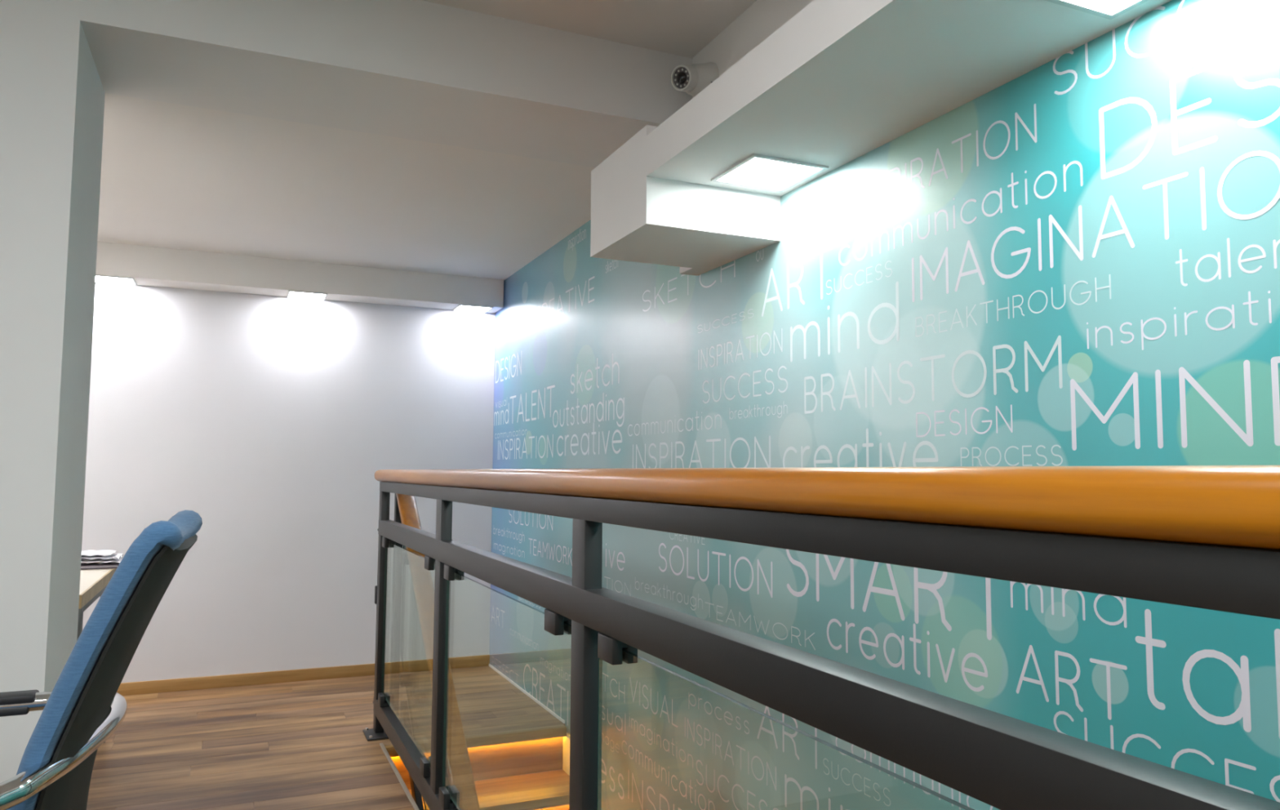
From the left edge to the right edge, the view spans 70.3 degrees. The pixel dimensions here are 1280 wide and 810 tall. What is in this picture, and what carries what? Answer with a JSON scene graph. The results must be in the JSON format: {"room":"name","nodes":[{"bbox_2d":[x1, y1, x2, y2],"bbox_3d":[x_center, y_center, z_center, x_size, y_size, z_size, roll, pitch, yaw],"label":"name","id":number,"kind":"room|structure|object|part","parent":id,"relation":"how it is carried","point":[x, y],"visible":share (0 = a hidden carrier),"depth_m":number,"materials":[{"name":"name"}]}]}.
{"room":"office","nodes":[
{"label":"office","id":0,"kind":"room"},
{"bbox_2d":[81,282,495,693],"bbox_3d":[-3.188,0.405,4.545,5.291,2.448,0.120,2,-5,-24],"label":"wall","id":1,"kind":"structure","parent":0,"point":[271,420],"depth_m":5.01,"materials":[{"name":"paint"}]},
{"bbox_2d":[95,274,137,285],"bbox_3d":[-2.700,-0.642,4.657,0.200,0.010,0.190,2,-5,-24],"label":"recessed light","id":2,"kind":"object","parent":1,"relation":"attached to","point":[99,278],"visible":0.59,"depth_m":4.67,"materials":[{"name":"white plastic"}]},
{"bbox_2d":[95,241,503,312],"bbox_3d":[-3.146,-0.744,4.468,5.024,0.167,0.205,2,-5,-24],"label":"soffit","id":3,"kind":"structure","parent":1,"relation":"attached to","point":[153,266],"depth_m":4.93,"materials":[{"name":"paint"}]},
{"bbox_2d":[116,654,489,695],"bbox_3d":[-3.195,1.430,4.395,5.031,0.063,0.014,2,-5,-24],"label":"baseboard","id":4,"kind":"structure","parent":1,"relation":"attached to","point":[365,669],"depth_m":4.93,"materials":[{"name":"brown wood"}]},
{"bbox_2d":[286,290,327,300],"bbox_3d":[-1.845,-0.609,5.037,0.200,0.010,0.190,2,-5,-24],"label":"recessed light","id":5,"kind":"object","parent":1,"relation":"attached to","point":[291,294],"visible":1,"depth_m":5.03,"materials":[{"name":"white plastic"}]},
{"bbox_2d":[452,304,493,312],"bbox_3d":[-0.996,-0.575,5.414,0.200,0.010,0.190,2,-5,-24],"label":"recessed light","id":6,"kind":"object","parent":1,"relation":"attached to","point":[467,308],"visible":1,"depth_m":5.40,"materials":[{"name":"white"}]},
{"bbox_2d":[488,663,564,723],"bbox_3d":[-0.623,1.500,4.790,0.006,0.012,1.351,2,-5,-24],"label":"trim","id":7,"kind":"structure","parent":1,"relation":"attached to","point":[530,695],"depth_m":4.66,"materials":[{"name":"white wood"}]},
{"bbox_2d":[86,665,564,809],"bbox_3d":[-1.438,1.260,0.477,5.051,0.160,8.605,2,-5,-24],"label":"floor","id":8,"kind":"structure","parent":0,"point":[300,744],"depth_m":3.83,"materials":[{"name":"brown wood"}]},
{"bbox_2d":[76,568,116,742],"bbox_3d":[-2.563,0.998,3.185,1.172,0.751,1.220,2,-5,-24],"label":"desk","id":9,"kind":"object","parent":8,"relation":"on","point":[93,582],"visible":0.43,"depth_m":3.25,"materials":[{"name":"beige laminate"}]},
{"bbox_3d":[-1.925,1.013,3.068,0.045,0.712,0.050,2,-5,-24],"label":"leg","id":10,"kind":"part","parent":9,"relation":"part of","materials":[{"name":"grey metal"}]},
{"bbox_3d":[-2.102,0.719,3.493,0.045,0.040,0.830,2,-5,-24],"label":"foot rail","id":11,"kind":"part","parent":9,"relation":"part of","materials":[{"name":"beige wood"}]},
{"bbox_2d":[80,562,119,568],"bbox_3d":[-2.297,0.657,3.733,0.318,0.015,0.242,2,-5,-24],"label":"magazine","id":12,"kind":"object","parent":9,"relation":"on","point":[93,565],"visible":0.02,"depth_m":3.67,"materials":[{"name":"white paper"}]},
{"bbox_2d":[80,557,122,564],"bbox_3d":[-2.272,0.638,3.704,0.290,0.019,0.217,2,-5,-24],"label":"paper sheet","id":13,"kind":"object","parent":12,"relation":"on","point":[84,561],"visible":0.3,"depth_m":3.69,"materials":[{"name":"white paper"}]},
{"bbox_2d":[80,553,123,559],"bbox_3d":[-2.301,0.626,3.739,0.290,0.020,0.229,2,-5,-24],"label":"paper sheet","id":14,"kind":"object","parent":13,"relation":"on","point":[116,556],"visible":0.33,"depth_m":3.72,"materials":[{"name":"white paper"}]},
{"bbox_2d":[81,550,116,556],"bbox_3d":[-2.320,0.609,3.716,0.321,0.019,0.198,3,-5,-32],"label":"paper sheet","id":15,"kind":"object","parent":14,"relation":"on","point":[87,553],"visible":0.44,"depth_m":3.73,"materials":[{"name":"white paper"}]},
{"bbox_2d":[0,510,202,809],"bbox_3d":[-1.097,0.712,1.405,0.711,1.075,0.767,2,-5,-24],"label":"office chair","id":16,"kind":"object","parent":8,"relation":"on","point":[84,708],"visible":1,"depth_m":1.31,"materials":[{"name":"blue fabric"}]},
{"bbox_3d":[-1.320,0.584,1.706,0.295,0.015,0.044,2,-5,-24],"label":"armrest","id":17,"kind":"part","parent":16,"relation":"part of","materials":[{"name":"black plastic"}]},
{"bbox_3d":[-1.324,0.561,1.706,0.325,0.016,0.052,2,-5,-24],"label":"armrest","id":18,"kind":"part","parent":16,"relation":"part of","materials":[{"name":"black plastic"}]},
{"bbox_2d":[379,742,419,809],"bbox_3d":[-0.069,1.288,1.545,0.014,0.049,5.040,2,-5,-24],"label":"trim","id":19,"kind":"structure","parent":8,"relation":"attached to","point":[406,789],"depth_m":3.40,"materials":[{"name":"grey metal"}]},
{"bbox_2d":[383,724,569,809],"bbox_3d":[-0.110,2.505,2.544,0.812,2.320,3.043,2,-5,-24],"label":"staircase","id":20,"kind":"structure","parent":8,"relation":"attached to","point":[502,753],"depth_m":4.00,"materials":[{"name":"brown wood"}]},
{"bbox_2d":[389,493,479,809],"bbox_3d":[-0.437,1.858,2.546,0.089,3.272,3.286,2,-5,-24],"label":"stair railing","id":21,"kind":"object","parent":20,"relation":"on","point":[459,769],"visible":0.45,"depth_m":3.60,"materials":[{"name":"brown wood"}]},
{"bbox_3d":[-1.094,0.914,4.083,0.034,1.070,0.050,2,-5,-24],"label":"post","id":22,"kind":"part","parent":21,"relation":"part of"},
{"bbox_3d":[-0.824,1.206,3.475,0.006,1.382,1.120,2,-5,-24],"label":"glass pane","id":23,"kind":"part","parent":21,"relation":"part of","materials":[{"name":"clear glass"}]},
{"bbox_2d":[362,465,1279,809],"bbox_3d":[-0.105,0.769,1.702,0.120,1.298,5.408,2,-5,-24],"label":"guard railing","id":24,"kind":"object","parent":8,"relation":"on","point":[1199,536],"visible":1,"depth_m":0.92,"materials":[{"name":"grey metal"}]},
{"bbox_3d":[-1.141,1.438,3.976,0.120,0.009,0.162,2,-5,-24],"label":"plate","id":25,"kind":"part","parent":24,"relation":"part of","materials":[{"name":"black metal"}]},
{"bbox_3d":[-1.150,0.911,4.047,0.036,1.054,0.070,2,-5,-24],"label":"post","id":26,"kind":"part","parent":24,"relation":"part of","materials":[{"name":"black metal"}]},
{"bbox_3d":[-0.892,0.890,3.472,0.008,0.660,1.130,2,-5,-24],"label":"glass pane","id":27,"kind":"part","parent":24,"relation":"part of","materials":[{"name":"clear glass"}]},
{"bbox_3d":[-0.633,0.902,2.883,0.036,1.202,0.077,2,-5,-24],"label":"post","id":28,"kind":"part","parent":24,"relation":"part of","materials":[{"name":"black metal"}]},
{"bbox_3d":[-0.367,0.806,2.297,0.008,0.660,1.160,2,-5,-24],"label":"glass pane","id":29,"kind":"part","parent":24,"relation":"part of","materials":[{"name":"clear glass"}]},
{"bbox_3d":[-0.105,0.817,1.700,0.036,1.202,0.070,2,-5,-24],"label":"post","id":30,"kind":"part","parent":24,"relation":"part of","materials":[{"name":"black metal"}]},
{"bbox_3d":[0.165,0.720,1.106,0.008,0.660,1.175,2,-5,-24],"label":"glass pane","id":31,"kind":"part","parent":24,"relation":"part of","materials":[{"name":"clear glass"}]},
{"bbox_3d":[-0.098,0.150,1.750,0.072,0.055,5.408,2,-5,-24],"label":"handrail","id":32,"kind":"part","parent":24,"relation":"part of","materials":[{"name":"brown wood"}]},
{"bbox_2d":[0,0,692,782],"bbox_3d":[-2.154,0.039,2.180,5.037,2.544,0.490,2,-5,-24],"label":"wall","id":33,"kind":"structure","parent":0,"point":[420,70],"depth_m":2.48,"materials":[{"name":"paint"}]},
{"bbox_2d":[97,93,595,279],"bbox_3d":[-2.709,-1.062,3.594,5.291,0.344,2.395,2,-5,-24],"label":"ceiling","id":34,"kind":"structure","parent":0,"point":[173,175],"depth_m":3.76,"materials":[{"name":"paint"}]},
{"bbox_2d":[474,769,555,781],"bbox_3d":[-0.845,2.833,4.040,0.966,2.440,0.120,2,-5,-24],"label":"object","id":35,"kind":"structure","parent":0,"point":[553,770],"depth_m":4.18,"materials":[{"name":"paint"}]},
{"bbox_2d":[422,0,756,57],"bbox_3d":[-0.816,-1.488,-0.631,5.291,0.100,5.920,2,-5,-24],"label":"ceiling","id":36,"kind":"structure","parent":0,"point":[683,28],"depth_m":2.76,"materials":[{"name":"paint"}]},
{"bbox_3d":[0.906,1.310,1.576,0.154,5.132,8.705,2,-5,-24],"label":"wall","id":37,"kind":"structure","parent":0,"visible":0},
{"bbox_2d":[590,124,780,275],"bbox_3d":[0.108,-0.606,2.808,0.430,0.276,0.521,2,-5,-24],"label":"ceiling soffit","id":38,"kind":"structure","parent":37,"relation":"attached to","point":[697,228],"depth_m":2.62,"materials":[{"name":"paint"}]},
{"bbox_2d":[671,62,719,96],"bbox_3d":[0.161,-1.037,2.890,0.136,0.124,0.124,2,-5,-24],"label":"security camera","id":39,"kind":"object","parent":37,"relation":"attached to","point":[692,79],"visible":0.91,"depth_m":2.86,"materials":[{"name":"white plastic"}]},
{"bbox_2d":[692,0,813,97],"bbox_3d":[1.398,-1.117,0.386,0.087,0.462,5.820,2,-5,-24],"label":"trim","id":40,"kind":"structure","parent":37,"relation":"attached to","point":[762,18],"depth_m":2.70,"materials":[{"name":"paint"}]},
{"bbox_2d":[711,153,828,191],"bbox_3d":[0.346,-0.625,2.450,0.230,0.010,0.226,2,-5,-24],"label":"recessed light","id":41,"kind":"object","parent":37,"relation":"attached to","point":[756,171],"visible":1,"depth_m":2.44,"materials":[{"name":"white plastic"}]},
{"bbox_2d":[488,0,1279,809],"bbox_3d":[0.833,1.379,1.537,0.007,4.788,8.504,2,-5,-24],"label":"wall mural","id":42,"kind":"object","parent":37,"relation":"attached to","point":[1076,261],"visible":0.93,"depth_m":1.99},
{"bbox_2d":[646,0,1171,195],"bbox_3d":[1.316,-0.851,0.108,0.430,0.114,5.414,2,-5,-24],"label":"ceiling soffit","id":43,"kind":"structure","parent":37,"relation":"attached to","point":[840,81],"depth_m":1.88,"materials":[{"name":"paint"}]},
{"bbox_2d":[1044,0,1148,19],"bbox_3d":[0.772,-0.696,1.454,0.230,0.010,0.229,2,-5,-24],"label":"recessed light","id":44,"kind":"object","parent":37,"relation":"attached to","point":[1107,9],"visible":1,"depth_m":1.56,"materials":[{"name":"white plastic"}]},
{"bbox_2d":[1067,0,1137,13],"bbox_3d":[0.772,-0.697,1.454,0.206,0.005,0.205,2,-5,-24],"label":"diffuser","id":45,"kind":"object","parent":44,"relation":"attached to","point":[1091,6],"depth_m":1.56,"materials":[{"name":"white plastic"}]}
]}

